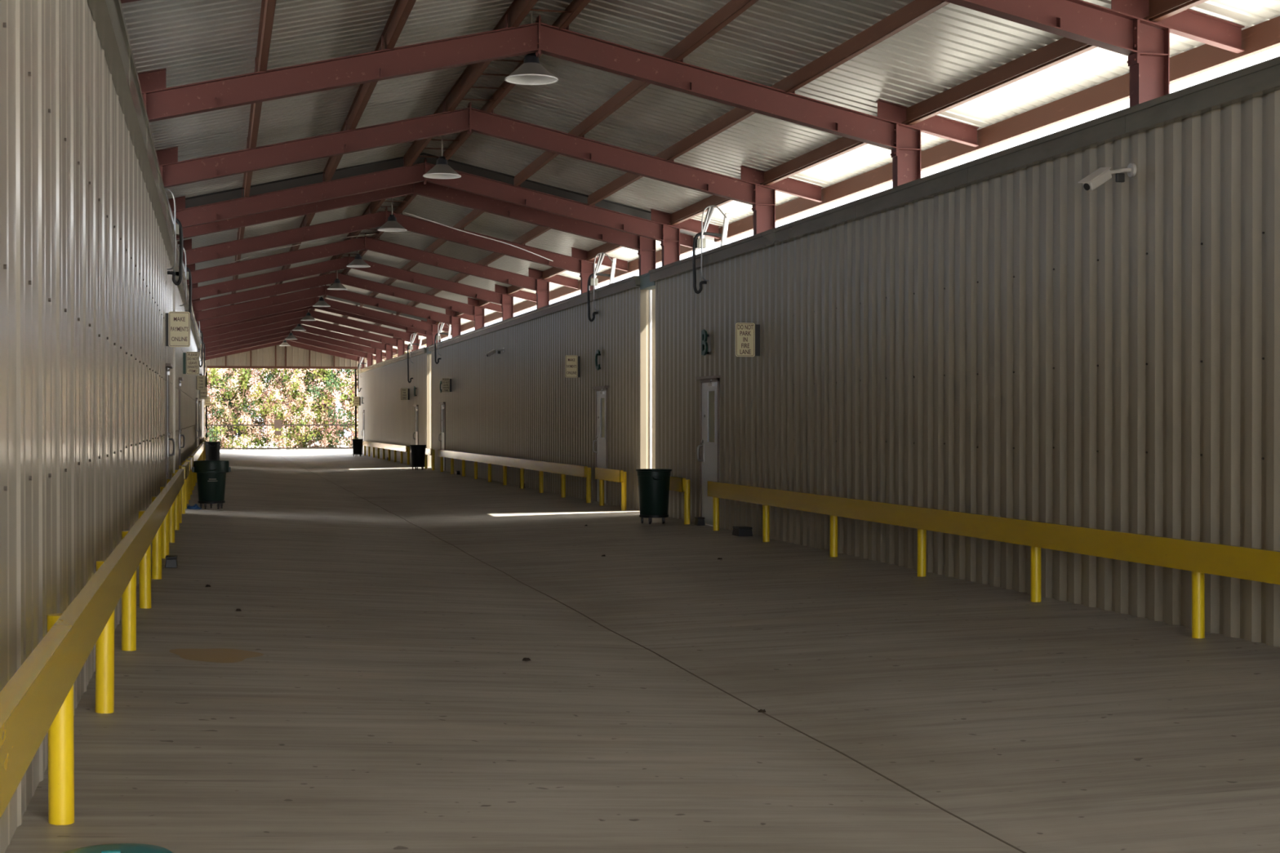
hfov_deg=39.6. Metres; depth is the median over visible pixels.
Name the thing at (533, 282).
roof beam
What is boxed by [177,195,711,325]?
ceiling
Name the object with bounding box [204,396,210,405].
wall sign
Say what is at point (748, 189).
roof beam
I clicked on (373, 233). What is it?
cable
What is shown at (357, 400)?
wall sign
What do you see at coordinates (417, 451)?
trash can
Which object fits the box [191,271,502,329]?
roof beam
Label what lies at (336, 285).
pendant lamp
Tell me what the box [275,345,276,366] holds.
stud
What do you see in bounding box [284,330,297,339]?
pendant lamp
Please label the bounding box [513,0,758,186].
roof purlin
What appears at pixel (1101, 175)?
security camera
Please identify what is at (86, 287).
wall
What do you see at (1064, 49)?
roof purlin
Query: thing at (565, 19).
roof purlin
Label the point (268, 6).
roof purlin
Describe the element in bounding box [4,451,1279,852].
floor
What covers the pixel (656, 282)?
wall
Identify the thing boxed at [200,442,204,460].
guard rail
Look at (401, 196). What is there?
rods
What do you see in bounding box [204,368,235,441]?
crape myrtle
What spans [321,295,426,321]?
beam
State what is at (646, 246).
roof beam
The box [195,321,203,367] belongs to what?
service line
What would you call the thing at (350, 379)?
crape myrtle
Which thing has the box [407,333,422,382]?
service line
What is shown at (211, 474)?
trash can
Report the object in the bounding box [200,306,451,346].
roof beam
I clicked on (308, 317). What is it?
pendant lamp
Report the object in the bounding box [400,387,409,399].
wall sign
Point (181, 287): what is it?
trim
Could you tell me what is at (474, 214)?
roof purlin
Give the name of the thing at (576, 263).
roof beam
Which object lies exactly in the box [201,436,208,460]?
guard rail
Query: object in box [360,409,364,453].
door
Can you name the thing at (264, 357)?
wall
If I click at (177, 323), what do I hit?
wall sign
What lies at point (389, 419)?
wall
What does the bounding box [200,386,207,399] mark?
wall sign
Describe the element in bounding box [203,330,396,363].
roof beam
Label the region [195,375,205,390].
wall sign
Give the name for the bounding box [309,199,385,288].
roof purlin
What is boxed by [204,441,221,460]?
trash can
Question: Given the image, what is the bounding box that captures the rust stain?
[168,648,263,662]
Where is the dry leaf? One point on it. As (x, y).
(524, 659)
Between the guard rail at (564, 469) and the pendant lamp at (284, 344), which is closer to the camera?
the guard rail at (564, 469)
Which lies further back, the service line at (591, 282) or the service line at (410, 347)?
the service line at (410, 347)
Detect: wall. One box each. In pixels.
[0,0,197,852]
[173,283,175,473]
[173,375,173,473]
[197,356,204,446]
[205,344,376,366]
[358,353,426,463]
[426,352,431,466]
[431,89,1279,647]
[431,351,431,467]
[638,287,655,511]
[655,281,657,468]
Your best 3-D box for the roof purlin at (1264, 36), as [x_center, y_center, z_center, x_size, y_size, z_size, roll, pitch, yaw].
[5.218,-3.111,13.234,0.073,0.210,34.140,0,0,-13]
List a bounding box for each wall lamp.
[595,349,600,370]
[701,328,708,355]
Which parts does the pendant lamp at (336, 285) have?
lamp shade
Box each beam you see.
[120,0,1244,106]
[137,13,978,187]
[155,100,822,235]
[168,156,719,266]
[175,181,693,275]
[177,206,627,293]
[184,232,577,308]
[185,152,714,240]
[187,253,536,320]
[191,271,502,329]
[194,284,474,337]
[196,296,449,344]
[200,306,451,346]
[200,309,426,351]
[200,317,419,355]
[203,324,408,359]
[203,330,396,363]
[204,335,386,366]
[204,339,376,368]
[206,365,365,368]
[321,295,426,321]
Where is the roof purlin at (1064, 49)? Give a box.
[666,0,1208,225]
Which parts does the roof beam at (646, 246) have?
peak plate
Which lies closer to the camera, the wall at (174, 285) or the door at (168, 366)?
the door at (168, 366)
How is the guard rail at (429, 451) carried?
on the floor
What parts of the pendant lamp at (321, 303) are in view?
lamp shade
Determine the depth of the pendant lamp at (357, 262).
41.82 m
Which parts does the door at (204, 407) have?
frame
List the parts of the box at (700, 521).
box lid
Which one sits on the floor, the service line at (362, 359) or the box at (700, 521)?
the box at (700, 521)
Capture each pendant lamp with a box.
[279,340,290,346]
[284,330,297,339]
[292,323,306,330]
[301,312,315,320]
[313,295,330,306]
[327,270,347,289]
[346,250,370,267]
[377,197,407,231]
[422,135,461,178]
[504,12,558,84]
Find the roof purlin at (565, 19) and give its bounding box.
[440,0,591,160]
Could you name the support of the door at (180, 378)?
in the wall at (86, 287)
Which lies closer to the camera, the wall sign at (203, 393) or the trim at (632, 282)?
the trim at (632, 282)
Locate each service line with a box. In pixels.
[164,187,182,285]
[177,244,191,321]
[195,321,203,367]
[199,337,204,375]
[357,356,367,391]
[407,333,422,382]
[434,322,451,364]
[586,252,616,321]
[692,204,729,293]
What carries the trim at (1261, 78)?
attached to the wall at (1029, 343)
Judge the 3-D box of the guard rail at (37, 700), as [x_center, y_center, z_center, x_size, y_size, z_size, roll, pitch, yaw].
[-3.455,1.016,12.290,0.156,0.841,23.500,0,0,-13]
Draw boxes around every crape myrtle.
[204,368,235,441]
[207,377,256,441]
[261,368,348,447]
[295,368,358,447]
[333,368,359,447]
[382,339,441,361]
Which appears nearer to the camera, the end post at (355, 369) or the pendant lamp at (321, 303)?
the pendant lamp at (321, 303)
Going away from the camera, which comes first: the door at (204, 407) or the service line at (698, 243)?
the service line at (698, 243)
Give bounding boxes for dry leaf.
[522,657,530,661]
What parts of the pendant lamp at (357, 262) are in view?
lamp shade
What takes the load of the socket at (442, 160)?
attached to the pendant lamp at (442, 170)
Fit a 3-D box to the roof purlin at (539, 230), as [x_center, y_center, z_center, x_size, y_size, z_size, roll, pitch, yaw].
[-4.747,-3.791,45.657,0.098,0.197,31.480,0,0,-13]
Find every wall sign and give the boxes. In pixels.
[165,311,190,346]
[182,351,199,374]
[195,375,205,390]
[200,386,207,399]
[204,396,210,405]
[353,396,360,405]
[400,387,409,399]
[441,377,451,391]
[564,355,580,377]
[735,322,759,356]
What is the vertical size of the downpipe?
3.801 m
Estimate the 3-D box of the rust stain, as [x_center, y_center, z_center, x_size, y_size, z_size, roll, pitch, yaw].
[-2.671,1.444,11.218,0.587,0.033,0.701,0,0,-13]
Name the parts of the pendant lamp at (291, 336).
lamp shade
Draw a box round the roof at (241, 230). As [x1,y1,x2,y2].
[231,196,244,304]
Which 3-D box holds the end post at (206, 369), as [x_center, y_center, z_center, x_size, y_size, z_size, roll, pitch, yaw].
[-22.333,-0.858,91.544,0.100,4.296,0.100,0,0,-13]
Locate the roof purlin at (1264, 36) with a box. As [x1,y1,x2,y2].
[714,15,1279,242]
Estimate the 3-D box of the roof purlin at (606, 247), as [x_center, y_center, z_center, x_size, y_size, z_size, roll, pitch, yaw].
[-3.437,-3.502,45.969,0.130,0.180,31.480,0,0,-13]
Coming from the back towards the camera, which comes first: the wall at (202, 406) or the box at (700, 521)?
the wall at (202, 406)
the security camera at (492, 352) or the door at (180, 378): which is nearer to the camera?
the door at (180, 378)
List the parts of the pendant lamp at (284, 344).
lamp shade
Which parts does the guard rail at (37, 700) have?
post, post, post, post, post, post, post, post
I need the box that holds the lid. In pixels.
[62,843,173,852]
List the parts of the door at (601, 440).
handle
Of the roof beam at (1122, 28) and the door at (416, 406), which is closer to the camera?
the roof beam at (1122, 28)
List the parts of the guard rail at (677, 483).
post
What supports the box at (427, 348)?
attached to the wall at (1029, 343)
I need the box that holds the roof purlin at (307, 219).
[270,213,315,297]
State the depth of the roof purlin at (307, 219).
35.70 m
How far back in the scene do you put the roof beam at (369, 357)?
87.03 m
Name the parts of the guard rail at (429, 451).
post, post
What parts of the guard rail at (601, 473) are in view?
post, post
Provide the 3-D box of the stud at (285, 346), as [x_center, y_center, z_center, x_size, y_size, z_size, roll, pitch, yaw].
[-18.436,-3.812,92.429,0.070,1.363,0.115,0,0,-13]
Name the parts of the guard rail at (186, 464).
post, post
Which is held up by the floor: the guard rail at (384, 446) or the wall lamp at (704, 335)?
the guard rail at (384, 446)
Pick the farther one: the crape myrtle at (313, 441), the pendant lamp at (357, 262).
the crape myrtle at (313, 441)
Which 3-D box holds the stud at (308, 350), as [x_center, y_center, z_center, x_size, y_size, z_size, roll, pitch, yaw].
[-17.229,-3.674,92.716,0.070,1.084,0.115,0,0,-13]
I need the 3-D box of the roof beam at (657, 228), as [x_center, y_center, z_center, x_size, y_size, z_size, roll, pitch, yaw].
[-3.432,-3.387,28.407,9.740,1.812,0.180,0,0,-13]
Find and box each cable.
[229,233,375,263]
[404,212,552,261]
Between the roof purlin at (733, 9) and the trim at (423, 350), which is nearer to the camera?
the roof purlin at (733, 9)
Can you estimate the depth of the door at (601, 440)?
33.89 m
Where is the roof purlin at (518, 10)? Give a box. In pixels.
[403,0,537,166]
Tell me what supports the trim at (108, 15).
attached to the wall at (86, 287)
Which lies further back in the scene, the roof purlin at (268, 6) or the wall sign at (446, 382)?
the wall sign at (446, 382)
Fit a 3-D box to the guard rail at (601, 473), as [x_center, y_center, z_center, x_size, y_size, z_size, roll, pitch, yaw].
[-0.517,1.112,31.897,0.151,0.719,2.100,0,0,-13]
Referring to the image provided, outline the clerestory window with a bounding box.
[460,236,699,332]
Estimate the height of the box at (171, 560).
0.110 m
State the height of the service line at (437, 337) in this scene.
1.414 m
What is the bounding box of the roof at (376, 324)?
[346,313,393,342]
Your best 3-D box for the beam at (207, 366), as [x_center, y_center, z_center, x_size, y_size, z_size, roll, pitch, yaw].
[-18.560,-3.070,92.396,8.700,0.120,0.120,0,0,-13]
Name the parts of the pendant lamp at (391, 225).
lamp shade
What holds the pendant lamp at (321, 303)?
hanging from the ceiling at (448, 214)
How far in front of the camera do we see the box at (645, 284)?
30.30 m
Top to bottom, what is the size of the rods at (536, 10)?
0.016 m
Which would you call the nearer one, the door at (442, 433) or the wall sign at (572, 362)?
the wall sign at (572, 362)
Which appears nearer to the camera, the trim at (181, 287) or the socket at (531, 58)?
the socket at (531, 58)
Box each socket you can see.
[333,278,340,283]
[354,253,362,259]
[387,214,396,221]
[435,155,448,164]
[523,52,539,63]
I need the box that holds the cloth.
[186,503,201,509]
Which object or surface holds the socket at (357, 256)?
attached to the pendant lamp at (357, 262)
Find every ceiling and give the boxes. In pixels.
[120,0,1279,227]
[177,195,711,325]
[300,296,444,355]
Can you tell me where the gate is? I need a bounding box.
[204,416,358,448]
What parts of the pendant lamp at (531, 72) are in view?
lamp shade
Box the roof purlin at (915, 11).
[587,0,950,205]
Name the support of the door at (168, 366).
in the wall at (86, 287)
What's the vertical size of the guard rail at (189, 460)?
0.819 m
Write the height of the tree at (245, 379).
6.958 m
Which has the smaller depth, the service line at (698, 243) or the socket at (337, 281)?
the service line at (698, 243)
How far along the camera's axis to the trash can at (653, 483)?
26.99 m
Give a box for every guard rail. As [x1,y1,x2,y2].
[0,468,184,825]
[174,462,189,523]
[182,457,192,508]
[185,443,204,499]
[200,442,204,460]
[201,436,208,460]
[362,440,409,464]
[424,448,435,470]
[438,449,591,502]
[595,467,626,510]
[637,475,689,524]
[707,480,1279,638]
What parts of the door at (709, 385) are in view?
handle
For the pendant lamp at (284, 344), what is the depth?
88.43 m
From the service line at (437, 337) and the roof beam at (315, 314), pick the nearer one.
the service line at (437, 337)
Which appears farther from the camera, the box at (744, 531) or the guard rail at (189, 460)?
the guard rail at (189, 460)
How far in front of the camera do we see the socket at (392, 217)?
33.71 m
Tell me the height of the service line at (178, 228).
1.334 m
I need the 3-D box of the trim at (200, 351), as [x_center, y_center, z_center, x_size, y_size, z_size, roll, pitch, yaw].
[-18.672,-2.812,75.824,0.200,0.260,31.660,0,0,-13]
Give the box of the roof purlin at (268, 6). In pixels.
[242,0,275,197]
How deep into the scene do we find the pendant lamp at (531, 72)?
18.66 m
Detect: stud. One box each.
[249,351,251,365]
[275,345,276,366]
[284,346,286,366]
[308,350,310,366]
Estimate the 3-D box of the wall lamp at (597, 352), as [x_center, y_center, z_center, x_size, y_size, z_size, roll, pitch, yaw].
[-0.766,-1.267,33.881,0.122,0.404,0.358,0,0,-13]
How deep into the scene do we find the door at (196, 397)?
55.50 m
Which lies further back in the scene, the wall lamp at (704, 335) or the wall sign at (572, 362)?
the wall sign at (572, 362)
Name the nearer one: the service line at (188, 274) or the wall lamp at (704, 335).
the wall lamp at (704, 335)
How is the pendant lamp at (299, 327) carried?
hanging from the ceiling
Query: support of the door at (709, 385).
in the wall at (1029, 343)
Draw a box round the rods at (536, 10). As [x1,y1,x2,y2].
[418,8,572,157]
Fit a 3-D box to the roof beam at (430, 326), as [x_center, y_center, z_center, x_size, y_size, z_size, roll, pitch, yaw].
[-10.897,-3.554,59.904,9.740,1.812,0.180,0,0,-13]
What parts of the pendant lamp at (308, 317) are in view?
lamp shade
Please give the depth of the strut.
71.99 m
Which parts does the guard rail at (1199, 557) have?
post, post, post, post, post, post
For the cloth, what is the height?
0.086 m
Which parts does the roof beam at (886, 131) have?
peak plate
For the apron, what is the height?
0.278 m
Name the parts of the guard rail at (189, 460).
post, post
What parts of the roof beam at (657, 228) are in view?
peak plate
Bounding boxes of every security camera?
[484,347,504,356]
[1078,163,1136,191]
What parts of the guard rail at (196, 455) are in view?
post, post, post, post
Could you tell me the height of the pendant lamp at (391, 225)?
0.720 m
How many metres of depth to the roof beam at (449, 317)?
55.01 m
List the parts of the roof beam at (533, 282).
peak plate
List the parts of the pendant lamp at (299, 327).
lamp shade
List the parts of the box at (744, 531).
box lid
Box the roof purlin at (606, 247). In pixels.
[435,242,622,324]
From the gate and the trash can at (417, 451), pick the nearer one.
the trash can at (417, 451)
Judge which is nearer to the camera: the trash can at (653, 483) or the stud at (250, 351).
the trash can at (653, 483)
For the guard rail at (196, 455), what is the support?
on the floor
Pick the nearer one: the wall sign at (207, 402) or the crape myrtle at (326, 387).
the wall sign at (207, 402)
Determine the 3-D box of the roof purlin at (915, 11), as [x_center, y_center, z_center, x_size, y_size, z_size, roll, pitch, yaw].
[3.059,-3.616,12.720,0.098,0.197,34.140,0,0,-13]
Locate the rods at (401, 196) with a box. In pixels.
[319,195,411,286]
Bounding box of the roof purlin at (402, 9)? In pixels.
[323,0,416,182]
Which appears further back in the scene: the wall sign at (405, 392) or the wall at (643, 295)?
the wall sign at (405, 392)
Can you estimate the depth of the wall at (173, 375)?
27.84 m
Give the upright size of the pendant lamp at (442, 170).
0.720 m
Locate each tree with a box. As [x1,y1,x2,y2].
[210,368,276,449]
[243,368,319,449]
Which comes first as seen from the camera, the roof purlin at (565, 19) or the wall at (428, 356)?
the roof purlin at (565, 19)
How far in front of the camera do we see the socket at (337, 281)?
49.31 m
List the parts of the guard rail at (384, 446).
post, post, post, post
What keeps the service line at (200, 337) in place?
attached to the wall at (202, 406)
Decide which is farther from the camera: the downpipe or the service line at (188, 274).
the service line at (188, 274)
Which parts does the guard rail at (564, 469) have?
post, post, post, post, post, post, post, post, post, post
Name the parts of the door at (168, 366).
handle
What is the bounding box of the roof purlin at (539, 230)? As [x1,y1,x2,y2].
[395,225,551,315]
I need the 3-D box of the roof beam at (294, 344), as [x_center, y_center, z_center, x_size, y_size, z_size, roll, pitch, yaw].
[-18.456,-3.723,91.800,9.740,1.812,0.180,0,0,-13]
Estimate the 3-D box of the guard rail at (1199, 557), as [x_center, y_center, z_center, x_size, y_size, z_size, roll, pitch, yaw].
[3.737,1.177,13.954,0.155,0.742,23.420,0,0,-13]
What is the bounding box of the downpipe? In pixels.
[648,289,652,468]
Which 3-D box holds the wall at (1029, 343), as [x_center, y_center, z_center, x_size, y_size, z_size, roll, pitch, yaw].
[0.527,-0.467,28.643,0.036,4.191,66.304,0,0,-13]
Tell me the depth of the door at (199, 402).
63.19 m
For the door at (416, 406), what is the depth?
65.58 m
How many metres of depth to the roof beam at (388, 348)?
76.99 m
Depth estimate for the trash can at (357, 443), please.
83.80 m
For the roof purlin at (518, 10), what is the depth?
21.45 m
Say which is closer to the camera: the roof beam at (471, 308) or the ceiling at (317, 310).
the roof beam at (471, 308)
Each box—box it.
[164,555,177,568]
[426,346,431,354]
[639,272,655,289]
[694,516,705,525]
[732,525,752,536]
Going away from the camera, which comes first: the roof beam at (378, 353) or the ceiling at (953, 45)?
the ceiling at (953, 45)
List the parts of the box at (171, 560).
box lid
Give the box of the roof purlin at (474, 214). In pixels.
[359,208,484,306]
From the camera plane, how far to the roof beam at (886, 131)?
18.39 m
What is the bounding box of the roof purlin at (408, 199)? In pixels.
[323,194,417,297]
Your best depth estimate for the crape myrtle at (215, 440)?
106.89 m
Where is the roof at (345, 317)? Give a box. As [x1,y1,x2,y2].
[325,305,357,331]
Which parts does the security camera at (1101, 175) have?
knob, arm, mount plate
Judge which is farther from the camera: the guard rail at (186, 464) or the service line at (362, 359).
the service line at (362, 359)
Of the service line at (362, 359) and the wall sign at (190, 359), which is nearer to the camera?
the wall sign at (190, 359)
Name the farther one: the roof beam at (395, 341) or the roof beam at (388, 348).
the roof beam at (388, 348)
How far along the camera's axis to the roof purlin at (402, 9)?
19.87 m
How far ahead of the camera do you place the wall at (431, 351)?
60.89 m
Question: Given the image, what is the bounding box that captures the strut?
[382,331,451,359]
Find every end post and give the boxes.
[205,368,207,438]
[355,368,356,439]
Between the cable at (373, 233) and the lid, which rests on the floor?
the lid
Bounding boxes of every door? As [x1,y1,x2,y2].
[165,363,175,485]
[178,377,185,465]
[195,397,199,448]
[198,400,201,444]
[204,407,206,439]
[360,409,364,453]
[413,404,418,444]
[438,402,445,471]
[592,386,608,503]
[695,375,720,525]
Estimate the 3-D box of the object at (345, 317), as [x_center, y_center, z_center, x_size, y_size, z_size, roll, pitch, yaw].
[-13.510,-4.236,77.297,0.098,0.197,31.860,0,0,-13]
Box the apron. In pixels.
[219,448,352,454]
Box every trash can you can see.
[191,460,231,509]
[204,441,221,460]
[351,439,363,456]
[409,444,426,470]
[635,468,671,524]
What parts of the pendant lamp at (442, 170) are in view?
lamp shade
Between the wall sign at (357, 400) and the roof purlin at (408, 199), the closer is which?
the roof purlin at (408, 199)
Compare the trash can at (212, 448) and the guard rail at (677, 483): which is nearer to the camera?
the guard rail at (677, 483)
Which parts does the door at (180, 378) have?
handle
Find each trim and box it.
[87,0,179,271]
[175,266,200,348]
[198,342,207,373]
[355,347,426,373]
[427,275,639,351]
[648,56,1279,282]

